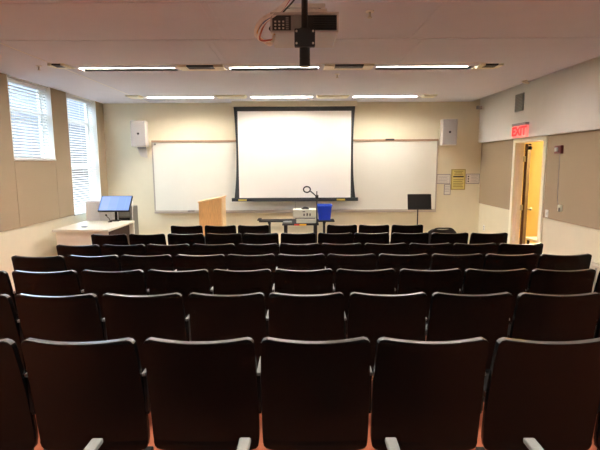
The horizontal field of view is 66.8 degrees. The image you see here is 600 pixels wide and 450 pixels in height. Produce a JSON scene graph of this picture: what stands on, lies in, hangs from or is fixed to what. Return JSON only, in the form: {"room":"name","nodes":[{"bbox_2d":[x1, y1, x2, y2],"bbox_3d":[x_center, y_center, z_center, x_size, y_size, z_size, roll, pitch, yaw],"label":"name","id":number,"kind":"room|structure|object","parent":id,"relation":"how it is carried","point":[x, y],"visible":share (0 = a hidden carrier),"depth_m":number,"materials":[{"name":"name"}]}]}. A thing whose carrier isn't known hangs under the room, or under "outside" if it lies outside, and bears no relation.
{"room":"lecture hall","nodes":[
{"label":"lecture hall","id":0,"kind":"room"},
{"bbox_2d":[0,160,86,290],"bbox_3d":[-4.281,-0.203,3.653,0.200,3.920,12.500,0,8,0],"label":"wall","id":1,"kind":"structure","parent":0,"point":[35,240],"depth_m":7.08,"materials":[{"name":"beige paint"}]},
{"bbox_2d":[0,73,19,231],"bbox_3d":[-4.171,-0.422,2.008,0.022,2.198,9.294,0,8,0],"label":"trim","id":2,"kind":"structure","parent":1,"relation":"attached to","point":[9,212],"depth_m":6.46,"materials":[{"name":"beige fabric"}]},
{"bbox_2d":[6,74,55,160],"bbox_3d":[-4.269,-1.617,7.109,0.240,1.210,1.130,0,8,0],"label":"window","id":3,"kind":"structure","parent":1,"relation":"in","point":[47,92],"depth_m":7.61,"materials":[{"name":"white glass"}]},
{"bbox_2d":[7,77,50,158],"bbox_3d":[-4.241,-1.557,7.117,0.075,1.295,1.080,0,8,0],"label":"window blind","id":4,"kind":"object","parent":3,"relation":"attached to","point":[11,80],"visible":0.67,"depth_m":7.11,"materials":[{"name":"grey plastic"}]},
{"bbox_2d":[14,160,59,226],"bbox_3d":[-4.172,-0.527,7.257,0.022,0.988,1.124,0,8,0],"label":"trim","id":5,"kind":"structure","parent":1,"relation":"attached to","point":[36,181],"depth_m":7.19,"materials":[{"name":"beige fabric"}]},
{"bbox_2d":[50,88,73,217],"bbox_3d":[-4.176,-1.238,7.993,0.022,2.198,0.514,0,8,0],"label":"trim","id":6,"kind":"structure","parent":1,"relation":"attached to","point":[58,98],"depth_m":7.98,"materials":[{"name":"beige fabric"}]},
{"bbox_2d":[66,93,100,215],"bbox_3d":[-4.267,-1.345,8.831,0.240,2.215,1.170,0,8,0],"label":"window","id":7,"kind":"structure","parent":1,"relation":"in","point":[92,108],"depth_m":9.33,"materials":[{"name":"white glass"}]},
{"bbox_2d":[66,94,97,213],"bbox_3d":[-4.239,-1.284,8.839,0.075,2.300,1.120,0,8,0],"label":"window blind","id":8,"kind":"object","parent":7,"relation":"attached to","point":[67,96],"visible":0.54,"depth_m":8.84,"materials":[{"name":"grey plastic"}]},
{"bbox_2d":[95,101,108,196],"bbox_3d":[-4.177,-1.457,9.598,0.022,2.198,0.374,0,8,0],"label":"trim","id":9,"kind":"structure","parent":1,"relation":"attached to","point":[99,106],"depth_m":9.59,"materials":[{"name":"beige fabric"}]},
{"bbox_2d":[0,0,599,3],"bbox_3d":[-0.254,-1.772,3.621,7.810,0.004,0.015,0,8,0],"label":"trim","id":10,"kind":"structure","parent":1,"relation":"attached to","point":[512,0],"depth_m":3.62,"materials":[{"name":"paint"}]},
{"bbox_2d":[0,37,599,41],"bbox_3d":[-0.255,-1.921,4.719,7.810,0.004,0.030,0,8,0],"label":"trim","id":11,"kind":"structure","parent":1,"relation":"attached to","point":[588,37],"depth_m":4.71,"materials":[{"name":"paint"}]},
{"bbox_2d":[84,438,102,449],"bbox_3d":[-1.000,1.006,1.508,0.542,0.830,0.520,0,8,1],"label":"armrest","id":12,"kind":"object","parent":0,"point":[95,443],"visible":1,"depth_m":1.65,"materials":[{"name":"grey plastic"}]},
{"bbox_2d":[103,99,481,244],"bbox_3d":[-0.111,-1.077,9.905,8.450,3.920,0.120,0,8,0],"label":"wall","id":13,"kind":"structure","parent":0,"point":[129,173],"depth_m":9.76,"materials":[{"name":"beige paint"}]},
{"bbox_2d":[130,120,148,157],"bbox_3d":[-3.370,-1.798,9.584,0.310,0.770,0.318,-1,8,-7],"label":"wall speaker","id":14,"kind":"object","parent":13,"relation":"attached to","point":[138,128],"visible":1,"depth_m":9.43,"materials":[{"name":"grey plastic"}]},
{"bbox_2d":[130,121,145,145],"bbox_3d":[-3.353,-1.892,9.425,0.280,0.510,0.014,-1,8,-7],"label":"grille","id":15,"kind":"object","parent":14,"relation":"attached to","point":[137,128],"depth_m":9.42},
{"bbox_2d":[151,139,438,212],"bbox_3d":[-0.105,-1.051,9.788,6.130,1.570,0.120,0,8,0],"label":"whiteboard","id":16,"kind":"object","parent":13,"relation":"attached to","point":[186,173],"visible":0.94,"depth_m":9.82,"materials":[{"name":"plastic"}]},
{"bbox_2d":[155,210,435,212],"bbox_3d":[-0.102,-0.290,9.875,6.080,0.040,0.088,0,8,0],"label":"marker tray","id":17,"kind":"object","parent":16,"relation":"on","point":[175,211],"depth_m":9.83,"materials":[{"name":"metal"}]},
{"bbox_2d":[440,119,457,145],"bbox_3d":[3.120,-1.946,9.568,0.310,0.540,0.318,0,8,6],"label":"wall speaker","id":18,"kind":"object","parent":13,"relation":"attached to","point":[448,127],"visible":1,"depth_m":9.43},
{"bbox_2d":[451,169,465,189],"bbox_3d":[3.425,-0.984,9.851,0.310,0.445,0.018,0,8,0],"label":"wall sign","id":19,"kind":"object","parent":13,"relation":"attached to","point":[458,176],"visible":1,"depth_m":9.84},
{"bbox_2d":[453,171,463,186],"bbox_3d":[3.425,-0.993,9.841,0.230,0.345,0.002,0,8,0],"label":"print","id":20,"kind":"object","parent":19,"relation":"attached to","point":[458,176],"depth_m":9.84},
{"bbox_2d":[0,0,599,103],"bbox_3d":[-0.344,-1.764,3.443,7.990,0.030,12.700,0,8,0],"label":"ceiling","id":21,"kind":"structure","parent":0,"point":[523,59],"depth_m":5.09,"materials":[{"name":"paint"}]},
{"bbox_2d":[176,65,226,70],"bbox_3d":[-1.306,-2.088,6.073,0.610,0.028,0.340,0,8,0],"label":"ceiling vent","id":22,"kind":"object","parent":21,"relation":"in","point":[180,67],"visible":1,"depth_m":5.99,"materials":[{"name":"beige plastic"}]},
{"bbox_2d":[114,63,429,64],"bbox_3d":[-0.261,-2.079,5.873,5.500,0.004,0.020,0,8,0],"label":"trim","id":23,"kind":"structure","parent":21,"relation":"attached to","point":[310,63],"depth_m":5.86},
{"bbox_2d":[231,101,357,201],"bbox_3d":[-0.113,-1.540,9.605,2.700,2.080,0.110,0,8,0],"label":"projection screen","id":24,"kind":"object","parent":21,"relation":"hanging from","point":[283,148],"visible":1,"depth_m":9.60,"materials":[{"name":"fabric"}]},
{"bbox_2d":[270,0,338,67],"bbox_3d":[0.028,-1.347,2.975,0.430,0.675,0.540,0,8,0],"label":"ceiling projector","id":25,"kind":"object","parent":21,"relation":"hanging from","point":[304,26],"visible":0.92,"depth_m":2.86,"materials":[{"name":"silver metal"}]},
{"bbox_2d":[254,0,294,45],"bbox_3d":[-0.130,-1.387,2.839,0.323,0.521,0.074,0,8,0],"label":"cable bundle","id":26,"kind":"object","parent":25,"relation":"attached to","point":[261,23],"visible":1,"depth_m":2.85,"materials":[{"name":"plastic"}]},
{"bbox_2d":[313,16,335,29],"bbox_3d":[0.153,-1.271,2.863,0.140,0.078,0.009,0,8,0],"label":"vent grille","id":27,"kind":"object","parent":25,"relation":"attached to","point":[319,22],"depth_m":2.86,"materials":[{"name":"black metal"}]},
{"bbox_2d":[323,64,374,69],"bbox_3d":[0.644,-2.099,6.073,0.650,0.028,0.340,0,8,0],"label":"ceiling vent","id":28,"kind":"object","parent":21,"relation":"in","point":[326,66],"visible":1,"depth_m":5.97,"materials":[{"name":"beige plastic"}]},
{"bbox_2d":[374,66,470,69],"bbox_3d":[1.669,-2.193,6.162,1.300,0.125,0.220,0,8,0],"label":"ceiling light","id":29,"kind":"object","parent":21,"relation":"attached to","point":[376,66],"visible":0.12,"depth_m":6.26,"materials":[{"name":"white plastic"}]},
{"bbox_2d":[34,339,596,449],"bbox_3d":[-0.123,1.328,3.865,8.400,0.786,12.700,0,8,0],"label":"floor","id":30,"kind":"structure","parent":0,"point":[151,443],"depth_m":2.76,"materials":[{"name":"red carpet"}]},
{"bbox_2d":[0,271,18,319],"bbox_3d":[-2.816,0.780,4.218,0.597,0.830,0.520,0,8,1],"label":"chair","id":31,"kind":"object","parent":30,"relation":"on","point":[5,283],"visible":0.3,"depth_m":3.98,"materials":[{"name":"plastic"}]},
{"bbox_2d":[0,294,25,369],"bbox_3d":[-2.215,0.848,3.328,0.577,0.830,0.520,0,8,1],"label":"chair","id":32,"kind":"object","parent":30,"relation":"on","point":[10,326],"visible":0.38,"depth_m":3.11,"materials":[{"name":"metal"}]},
{"bbox_2d":[0,338,45,449],"bbox_3d":[-1.615,0.923,2.423,0.572,0.830,0.520,0,8,1],"label":"chair","id":33,"kind":"object","parent":30,"relation":"on","point":[18,425],"visible":0.82,"depth_m":2.25,"materials":[{"name":"metal"}]},
{"bbox_2d":[11,255,66,271],"bbox_3d":[-2.806,0.708,5.151,0.587,0.830,0.520,0,8,1],"label":"chair","id":34,"kind":"object","parent":30,"relation":"on","point":[22,263],"visible":0.21,"depth_m":4.88,"materials":[{"name":"plastic"}]},
{"bbox_2d":[12,270,83,295],"bbox_3d":[-2.216,0.775,4.230,0.590,0.830,0.520,0,8,1],"label":"chair","id":35,"kind":"object","parent":30,"relation":"on","point":[59,283],"visible":0.27,"depth_m":3.97,"materials":[{"name":"plastic"}]},
{"bbox_2d":[15,293,107,341],"bbox_3d":[-1.635,0.844,3.336,0.577,0.830,0.520,0,8,1],"label":"chair","id":36,"kind":"object","parent":30,"relation":"on","point":[72,318],"visible":0.42,"depth_m":3.10,"materials":[{"name":"plastic"}]},
{"bbox_2d":[56,244,101,269],"bbox_3d":[-2.827,0.631,6.079,0.577,0.830,0.520,0,8,1],"label":"chair","id":37,"kind":"object","parent":30,"relation":"on","point":[65,251],"visible":0.19,"depth_m":5.80,"materials":[{"name":"metal"}]},
{"bbox_2d":[21,337,153,449],"bbox_3d":[-1.040,0.919,2.427,0.570,0.830,0.520,0,8,1],"label":"chair","id":38,"kind":"object","parent":30,"relation":"on","point":[82,392],"visible":0.96,"depth_m":2.23,"materials":[{"name":"plastic"}]},
{"bbox_2d":[52,220,134,245],"bbox_3d":[-3.488,0.418,7.846,0.900,0.850,1.160,0,8,0],"label":"desk","id":39,"kind":"object","parent":30,"relation":"on","point":[74,234],"visible":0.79,"depth_m":7.27,"materials":[{"name":"white laminate"}]},
{"bbox_2d":[98,196,132,220],"bbox_3d":[-3.357,-0.299,8.291,0.570,0.452,0.240,0,8,0],"label":"monitor","id":40,"kind":"object","parent":39,"relation":"on","point":[115,204],"visible":0.91,"depth_m":8.26,"materials":[{"name":"black glass"}]},
{"bbox_2d":[68,255,120,290],"bbox_3d":[-2.216,0.704,5.163,0.572,0.830,0.520,0,8,1],"label":"chair","id":41,"kind":"object","parent":30,"relation":"on","point":[110,262],"visible":0.23,"depth_m":4.89,"materials":[{"name":"plastic"}]},
{"bbox_2d":[85,199,118,220],"bbox_3d":[-3.749,0.144,8.749,0.500,1.250,0.415,0,8,0],"label":"cabinet","id":42,"kind":"object","parent":30,"relation":"on","point":[92,214],"visible":0.29,"depth_m":8.49,"materials":[{"name":"white paint"}]},
{"bbox_2d":[91,234,128,255],"bbox_3d":[-2.817,0.514,7.002,0.557,0.830,0.520,0,8,1],"label":"chair","id":43,"kind":"object","parent":30,"relation":"on","point":[120,239],"visible":0.27,"depth_m":6.73,"materials":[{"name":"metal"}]},
{"bbox_2d":[81,269,149,318],"bbox_3d":[-1.626,0.771,4.238,0.572,0.830,0.520,0,8,1],"label":"chair","id":44,"kind":"object","parent":30,"relation":"on","point":[132,282],"visible":0.21,"depth_m":3.98,"materials":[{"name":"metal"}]},
{"bbox_2d":[102,244,146,270],"bbox_3d":[-2.247,0.626,6.091,0.570,0.830,0.520,0,8,1],"label":"chair","id":45,"kind":"object","parent":30,"relation":"on","point":[139,249],"visible":0.33,"depth_m":5.82,"materials":[{"name":"metal"}]},
{"bbox_2d":[118,200,138,233],"bbox_3d":[-3.290,0.121,8.831,0.278,1.270,0.408,0,8,0],"label":"equipment rack","id":46,"kind":"object","parent":30,"relation":"on","point":[133,214],"visible":0.27,"depth_m":8.64,"materials":[{"name":"grey metal"}]},
{"bbox_2d":[102,293,190,368],"bbox_3d":[-1.056,0.840,3.339,0.570,0.830,0.520,0,8,1],"label":"chair","id":47,"kind":"object","parent":30,"relation":"on","point":[139,318],"visible":0.39,"depth_m":3.10,"materials":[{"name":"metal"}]},
{"bbox_2d":[129,233,166,255],"bbox_3d":[-2.257,0.509,7.013,0.560,0.830,0.520,0,8,1],"label":"chair","id":48,"kind":"object","parent":30,"relation":"on","point":[159,239],"visible":0.26,"depth_m":6.74,"materials":[{"name":"plastic"}]},
{"bbox_2d":[121,254,176,289],"bbox_3d":[-1.646,0.700,5.171,0.570,0.830,0.520,0,8,1],"label":"chair","id":49,"kind":"object","parent":30,"relation":"on","point":[129,262],"visible":0.25,"depth_m":4.90,"materials":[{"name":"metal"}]},
{"bbox_2d":[147,244,190,270],"bbox_3d":[-1.677,0.622,6.098,0.570,0.830,0.520,0,8,1],"label":"chair","id":50,"kind":"object","parent":30,"relation":"on","point":[153,249],"visible":0.2,"depth_m":5.83,"materials":[{"name":"plastic"}]},
{"bbox_2d":[147,269,213,316],"bbox_3d":[-1.056,0.768,4.242,0.560,0.830,0.520,0,8,1],"label":"chair","id":51,"kind":"object","parent":30,"relation":"on","point":[160,282],"visible":0.29,"depth_m":3.98,"materials":[{"name":"plastic"}]},
{"bbox_2d":[167,233,204,254],"bbox_3d":[-1.687,0.505,7.021,0.567,0.830,0.520,0,8,1],"label":"chair","id":52,"kind":"object","parent":30,"relation":"on","point":[173,239],"visible":0.18,"depth_m":6.75,"materials":[{"name":"plastic"}]},
{"bbox_2d":[171,225,204,239],"bbox_3d":[-1.908,0.387,7.961,0.567,0.830,0.520,0,8,1],"label":"chair","id":53,"kind":"object","parent":30,"relation":"on","point":[198,229],"visible":0.29,"depth_m":7.68,"materials":[{"name":"plastic"}]},
{"bbox_2d":[176,254,227,287],"bbox_3d":[-1.067,0.696,5.175,0.555,0.830,0.520,0,8,1],"label":"chair","id":54,"kind":"object","parent":30,"relation":"on","point":[183,262],"visible":0.2,"depth_m":4.91,"materials":[{"name":"plastic"}]},
{"bbox_2d":[143,337,261,449],"bbox_3d":[-0.468,0.916,2.426,0.555,0.830,0.520,0,8,1],"label":"chair","id":55,"kind":"object","parent":30,"relation":"on","point":[204,395],"visible":0.94,"depth_m":2.23,"materials":[{"name":"plastic"}]},
{"bbox_2d":[198,195,225,235],"bbox_3d":[-1.752,0.057,9.191,0.495,1.283,0.440,0,8,0],"label":"lectern","id":56,"kind":"object","parent":30,"relation":"on","point":[212,211],"visible":0.4,"depth_m":8.95,"materials":[{"name":"brown wood"}]},
{"bbox_2d":[193,243,234,269],"bbox_3d":[-1.097,0.618,6.102,0.568,0.830,0.520,0,8,1],"label":"chair","id":57,"kind":"object","parent":30,"relation":"on","point":[198,249],"visible":0.23,"depth_m":5.83,"materials":[{"name":"plastic"}]},
{"bbox_2d":[205,225,236,244],"bbox_3d":[-1.338,0.384,7.966,0.560,0.830,0.520,0,8,1],"label":"chair","id":58,"kind":"object","parent":30,"relation":"on","point":[231,229],"visible":0.23,"depth_m":7.69,"materials":[{"name":"plastic"}]},
{"bbox_2d":[206,233,241,254],"bbox_3d":[-1.118,0.502,7.025,0.552,0.830,0.520,0,8,1],"label":"chair","id":59,"kind":"object","parent":30,"relation":"on","point":[212,239],"visible":0.28,"depth_m":6.76,"materials":[{"name":"plastic"}]},
{"bbox_2d":[188,292,268,367],"bbox_3d":[-0.486,0.838,3.339,0.545,0.830,0.520,0,8,1],"label":"chair","id":60,"kind":"object","parent":30,"relation":"on","point":[212,317],"visible":0.42,"depth_m":3.10,"materials":[{"name":"plastic"}]},
{"bbox_2d":[213,269,274,315],"bbox_3d":[-0.496,0.765,4.241,0.542,0.830,0.520,0,8,1],"label":"chair","id":61,"kind":"object","parent":30,"relation":"on","point":[225,282],"visible":0.34,"depth_m":3.98,"materials":[{"name":"plastic"}]},
{"bbox_2d":[227,254,277,287],"bbox_3d":[-0.517,0.693,5.174,0.540,0.830,0.520,0,8,1],"label":"chair","id":62,"kind":"object","parent":30,"relation":"on","point":[267,261],"visible":0.22,"depth_m":4.91,"materials":[{"name":"plastic"}]},
{"bbox_2d":[238,225,268,243],"bbox_3d":[-0.778,0.381,7.968,0.557,0.830,0.520,0,8,1],"label":"chair","id":63,"kind":"object","parent":30,"relation":"on","point":[263,229],"visible":0.2,"depth_m":7.69,"materials":[{"name":"plastic"}]},
{"bbox_2d":[238,243,277,267],"bbox_3d":[-0.530,0.616,6.102,0.540,0.830,0.520,0,8,1],"label":"chair","id":64,"kind":"object","parent":30,"relation":"on","point":[243,249],"visible":0.32,"depth_m":5.83,"materials":[{"name":"plastic"}]},
{"bbox_2d":[244,233,280,254],"bbox_3d":[-0.568,0.499,7.025,0.547,0.830,0.520,0,8,1],"label":"chair","id":65,"kind":"object","parent":30,"relation":"on","point":[249,238],"visible":0.34,"depth_m":6.76,"materials":[{"name":"plastic"}]},
{"bbox_2d":[257,218,334,233],"bbox_3d":[-0.081,0.265,9.392,1.565,0.800,0.300,0,8,0],"label":"folding table","id":66,"kind":"object","parent":30,"relation":"on","point":[269,221],"visible":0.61,"depth_m":9.25,"materials":[{"name":"black laminate"}]},
{"bbox_2d":[317,204,331,219],"bbox_3d":[0.499,-0.266,9.320,0.310,0.315,0.274,0,8,0],"label":"recycling bin","id":67,"kind":"object","parent":66,"relation":"on","point":[324,210],"visible":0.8,"depth_m":9.21,"materials":[{"name":"blue plastic"}]},
{"bbox_2d":[281,233,315,243],"bbox_3d":[-0.018,0.496,7.022,0.547,0.830,0.520,0,8,1],"label":"chair","id":68,"kind":"object","parent":30,"relation":"on","point":[288,238],"visible":0.24,"depth_m":6.75,"materials":[{"name":"plastic"}]},
{"bbox_2d":[280,243,318,254],"bbox_3d":[0.005,0.613,6.099,0.533,0.830,0.520,0,8,1],"label":"chair","id":69,"kind":"object","parent":30,"relation":"on","point":[290,249],"visible":0.26,"depth_m":5.82,"materials":[{"name":"plastic"}]},
{"bbox_2d":[282,221,318,242],"bbox_3d":[0.012,0.333,8.976,0.700,0.777,0.463,0,8,0],"label":"equipment cart","id":70,"kind":"object","parent":30,"relation":"on","point":[294,223],"visible":0.35,"depth_m":8.72,"materials":[{"name":"metal"}]},
{"bbox_2d":[293,207,315,222],"bbox_3d":[0.096,-0.262,8.921,0.465,0.420,0.310,0,8,0],"label":"projector","id":71,"kind":"object","parent":70,"relation":"on","point":[305,214],"visible":0.98,"depth_m":8.79,"materials":[{"name":"beige plastic"}]},
{"bbox_2d":[278,253,325,270],"bbox_3d":[0.023,0.691,5.171,0.537,0.830,0.520,0,8,1],"label":"chair","id":72,"kind":"object","parent":30,"relation":"on","point":[285,261],"visible":0.26,"depth_m":4.90,"materials":[{"name":"plastic"}]},
{"bbox_2d":[275,268,334,294],"bbox_3d":[0.044,0.762,4.238,0.537,0.830,0.520,0,8,1],"label":"chair","id":73,"kind":"object","parent":30,"relation":"on","point":[298,282],"visible":0.32,"depth_m":3.98,"materials":[{"name":"plastic"}]},
{"bbox_2d":[269,292,345,340],"bbox_3d":[0.054,0.835,3.335,0.540,0.830,0.520,0,8,1],"label":"chair","id":74,"kind":"object","parent":30,"relation":"on","point":[318,317],"visible":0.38,"depth_m":3.10,"materials":[{"name":"plastic"}]},
{"bbox_2d":[261,337,372,449],"bbox_3d":[0.085,0.914,2.422,0.550,0.830,0.520,0,8,1],"label":"chair","id":75,"kind":"object","parent":30,"relation":"on","point":[316,395],"visible":1,"depth_m":2.22,"materials":[{"name":"plastic"}]},
{"bbox_2d":[318,233,351,253],"bbox_3d":[0.532,0.494,7.015,0.540,0.830,0.520,0,8,1],"label":"chair","id":76,"kind":"object","parent":30,"relation":"on","point":[342,238],"visible":0.24,"depth_m":6.74,"materials":[{"name":"plastic"}]},
{"bbox_2d":[321,243,361,268],"bbox_3d":[0.543,0.611,6.092,0.541,0.830,0.520,0,8,1],"label":"chair","id":77,"kind":"object","parent":30,"relation":"on","point":[326,248],"visible":0.23,"depth_m":5.82,"materials":[{"name":"plastic"}]},
{"bbox_2d":[327,225,356,243],"bbox_3d":[0.722,0.375,7.954,0.537,0.830,0.520,0,8,1],"label":"chair","id":78,"kind":"object","parent":30,"relation":"on","point":[332,229],"visible":0.23,"depth_m":7.68,"materials":[{"name":"plastic"}]},
{"bbox_2d":[327,253,374,292],"bbox_3d":[0.563,0.689,5.163,0.542,0.830,0.520,0,8,1],"label":"chair","id":79,"kind":"object","parent":30,"relation":"on","point":[334,261],"visible":0.3,"depth_m":4.90,"materials":[{"name":"plastic"}]},
{"bbox_2d":[335,268,395,338],"bbox_3d":[0.584,0.761,4.230,0.542,0.830,0.520,0,8,1],"label":"chair","id":80,"kind":"object","parent":30,"relation":"on","point":[382,282],"visible":0.4,"depth_m":3.97,"materials":[{"name":"plastic"}]},
{"bbox_2d":[354,232,388,254],"bbox_3d":[1.072,0.493,7.004,0.545,0.830,0.520,0,8,1],"label":"chair","id":81,"kind":"object","parent":30,"relation":"on","point":[377,238],"visible":0.27,"depth_m":6.73,"materials":[{"name":"plastic"}]},
{"bbox_2d":[358,224,389,236],"bbox_3d":[1.262,0.373,7.942,0.542,0.830,0.520,0,8,1],"label":"chair","id":82,"kind":"object","parent":30,"relation":"on","point":[370,229],"visible":0.2,"depth_m":7.67,"materials":[{"name":"plastic"}]},
{"bbox_2d":[364,243,405,269],"bbox_3d":[1.103,0.610,6.081,0.560,0.830,0.520,0,8,1],"label":"chair","id":83,"kind":"object","parent":30,"relation":"on","point":[399,248],"visible":0.26,"depth_m":5.81,"materials":[{"name":"plastic"}]},
{"bbox_2d":[347,292,426,368],"bbox_3d":[0.604,0.833,3.328,0.550,0.830,0.520,0,8,1],"label":"chair","id":84,"kind":"object","parent":30,"relation":"on","point":[373,317],"visible":0.42,"depth_m":3.09,"materials":[{"name":"plastic"}]},
{"bbox_2d":[377,253,427,294],"bbox_3d":[1.123,0.688,5.152,0.560,0.830,0.520,0,8,1],"label":"chair","id":85,"kind":"object","parent":30,"relation":"on","point":[385,261],"visible":0.34,"depth_m":4.88,"materials":[{"name":"plastic"}]},
{"bbox_2d":[389,224,422,243],"bbox_3d":[1.822,0.373,7.926,0.557,0.830,0.520,0,8,1],"label":"chair","id":86,"kind":"object","parent":30,"relation":"on","point":[410,229],"visible":0.24,"depth_m":7.65,"materials":[{"name":"plastic"}]},
{"bbox_2d":[391,232,428,254],"bbox_3d":[1.643,0.492,6.989,0.570,0.830,0.520,0,8,1],"label":"chair","id":87,"kind":"object","parent":30,"relation":"on","point":[407,238],"visible":0.23,"depth_m":6.72,"materials":[{"name":"plastic"}]},
{"bbox_2d":[407,194,431,224],"bbox_3d":[2.360,0.022,9.182,0.490,1.302,0.407,0,8,0],"label":"music stand","id":88,"kind":"object","parent":30,"relation":"on","point":[417,202],"visible":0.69,"depth_m":9.01,"materials":[{"name":"black metal"}]},
{"bbox_2d":[397,268,460,321],"bbox_3d":[1.144,0.759,4.219,0.560,0.830,0.520,0,8,1],"label":"chair","id":89,"kind":"object","parent":30,"relation":"on","point":[429,282],"visible":0.27,"depth_m":3.96,"materials":[{"name":"plastic"}]},
{"bbox_2d":[370,337,488,449],"bbox_3d":[0.637,0.912,2.414,0.553,0.830,0.520,0,8,1],"label":"chair","id":90,"kind":"object","parent":30,"relation":"on","point":[427,395],"visible":0.94,"depth_m":2.21,"materials":[{"name":"plastic"}]},
{"bbox_2d":[408,243,450,269],"bbox_3d":[1.673,0.609,6.066,0.560,0.830,0.520,0,8,1],"label":"chair","id":91,"kind":"object","parent":30,"relation":"on","point":[414,248],"visible":0.27,"depth_m":5.79,"materials":[{"name":"plastic"}]},
{"bbox_2d":[430,232,468,254],"bbox_3d":[2.223,0.492,6.971,0.570,0.830,0.520,0,8,1],"label":"chair","id":92,"kind":"object","parent":30,"relation":"on","point":[436,238],"visible":0.21,"depth_m":6.70,"materials":[{"name":"plastic"}]},
{"bbox_2d":[430,253,482,293],"bbox_3d":[1.694,0.686,5.137,0.567,0.830,0.520,0,8,1],"label":"chair","id":93,"kind":"object","parent":30,"relation":"on","point":[438,261],"visible":0.26,"depth_m":4.87,"materials":[{"name":"plastic"}]},
{"bbox_2d":[426,292,511,401],"bbox_3d":[1.164,0.832,3.316,0.562,0.830,0.520,0,8,1],"label":"chair","id":94,"kind":"object","parent":30,"relation":"on","point":[451,317],"visible":0.41,"depth_m":3.08,"materials":[{"name":"plastic"}]},
{"bbox_2d":[452,243,495,269],"bbox_3d":[2.233,0.609,6.048,0.562,0.830,0.520,0,8,1],"label":"chair","id":95,"kind":"object","parent":30,"relation":"on","point":[458,248],"visible":0.23,"depth_m":5.77,"materials":[{"name":"plastic"}]},
{"bbox_2d":[469,232,507,253],"bbox_3d":[2.793,0.492,6.948,0.567,0.830,0.520,0,8,1],"label":"chair","id":96,"kind":"object","parent":30,"relation":"on","point":[475,238],"visible":0.27,"depth_m":6.68,"materials":[{"name":"plastic"}]},
{"bbox_2d":[461,268,527,321],"bbox_3d":[1.714,0.758,4.204,0.567,0.830,0.520,0,8,1],"label":"chair","id":97,"kind":"object","parent":30,"relation":"on","point":[475,281],"visible":0.43,"depth_m":3.95,"materials":[{"name":"plastic"}]},
{"bbox_2d":[483,253,536,292],"bbox_3d":[2.264,0.686,5.118,0.567,0.830,0.520,0,8,1],"label":"chair","id":98,"kind":"object","parent":30,"relation":"on","point":[492,261],"visible":0.28,"depth_m":4.85,"materials":[{"name":"plastic"}]},
{"bbox_2d":[497,243,542,268],"bbox_3d":[2.813,0.609,6.024,0.577,0.830,0.520,0,8,1],"label":"chair","id":99,"kind":"object","parent":30,"relation":"on","point":[504,248],"visible":0.26,"depth_m":5.75,"materials":[{"name":"plastic"}]},
{"bbox_2d":[475,337,599,449],"bbox_3d":[1.205,0.911,2.402,0.563,0.830,0.520,0,8,1],"label":"chair","id":100,"kind":"object","parent":30,"relation":"on","point":[548,392],"visible":0.96,"depth_m":2.21,"materials":[{"name":"plastic"}]},
{"bbox_2d":[508,292,599,341],"bbox_3d":[1.744,0.831,3.300,0.577,0.830,0.520,0,8,1],"label":"chair","id":101,"kind":"object","parent":30,"relation":"on","point":[536,317],"visible":0.39,"depth_m":3.06,"materials":[{"name":"plastic"}]},
{"bbox_2d":[527,268,595,294],"bbox_3d":[2.284,0.758,4.185,0.567,0.830,0.520,0,8,1],"label":"chair","id":102,"kind":"object","parent":30,"relation":"on","point":[548,282],"visible":0.28,"depth_m":3.92,"materials":[{"name":"plastic"}]},
{"bbox_2d":[537,253,591,270],"bbox_3d":[2.834,0.686,5.096,0.567,0.830,0.520,0,8,1],"label":"chair","id":103,"kind":"object","parent":30,"relation":"on","point":[546,261],"visible":0.26,"depth_m":4.83,"materials":[{"name":"plastic"}]},
{"bbox_2d":[593,410,599,449],"bbox_3d":[1.770,0.910,2.387,0.562,0.830,0.520,0,8,1],"label":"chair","id":104,"kind":"object","parent":30,"relation":"on","point":[596,437],"visible":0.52,"depth_m":2.28,"materials":[{"name":"plastic"}]},
{"bbox_2d":[519,141,542,242],"bbox_3d":[4.901,-0.745,9.389,1.690,2.750,7.600,0,8,0],"label":"wall","id":105,"kind":"structure","parent":0,"point":[537,147],"depth_m":10.86,"materials":[{"name":"yellow paint"}]},
{"bbox_2d":[523,438,543,449],"bbox_3d":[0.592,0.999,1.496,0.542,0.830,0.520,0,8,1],"label":"armrest","id":106,"kind":"object","parent":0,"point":[531,443],"visible":1,"depth_m":1.64,"materials":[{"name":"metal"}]},
{"bbox_2d":[478,136,599,263],"bbox_3d":[3.989,-0.246,3.653,0.140,3.920,12.500,0,8,0],"label":"wall","id":107,"kind":"structure","parent":0,"point":[558,237],"depth_m":6.93,"materials":[{"name":"beige paint"}]},
{"bbox_2d":[479,139,512,209],"bbox_3d":[3.905,-1.023,9.113,0.020,1.295,1.464,0,8,0],"label":"wall panel","id":108,"kind":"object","parent":107,"relation":"attached to","point":[496,156],"depth_m":9.02,"materials":[{"name":"beige fabric"}]},
{"bbox_2d":[515,92,524,111],"bbox_3d":[3.805,-2.126,7.898,0.027,0.300,0.300,0,8,0],"label":"wall speaker","id":109,"kind":"object","parent":107,"relation":"attached to","point":[519,98],"visible":1,"depth_m":7.86,"materials":[{"name":"grey plastic"}]},
{"bbox_2d":[512,122,528,137],"bbox_3d":[3.787,-1.629,7.828,0.070,0.245,0.503,0,8,0],"label":"exit sign","id":110,"kind":"object","parent":107,"relation":"attached to","point":[519,130],"visible":1,"depth_m":7.77,"materials":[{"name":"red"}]},
{"bbox_2d":[508,136,547,243],"bbox_3d":[4.093,-0.377,8.254,0.502,2.335,1.923,2,8,18],"label":"door frame","id":111,"kind":"structure","parent":107,"relation":"in","point":[518,158],"depth_m":8.29,"materials":[{"name":"beige wood"}]},
{"bbox_2d":[478,56,599,142],"bbox_3d":[3.867,-1.454,3.488,0.090,1.080,12.500,0,8,0],"label":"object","id":112,"kind":"structure","parent":107,"relation":"attached to","point":[567,100],"depth_m":6.94,"materials":[{"name":"white paint"}]},
{"bbox_2d":[543,130,599,229],"bbox_3d":[3.909,-0.100,2.341,0.020,1.295,9.854,0,8,0],"label":"wall panel","id":113,"kind":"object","parent":107,"relation":"attached to","point":[577,186],"depth_m":6.44,"materials":[{"name":"beige fabric"}]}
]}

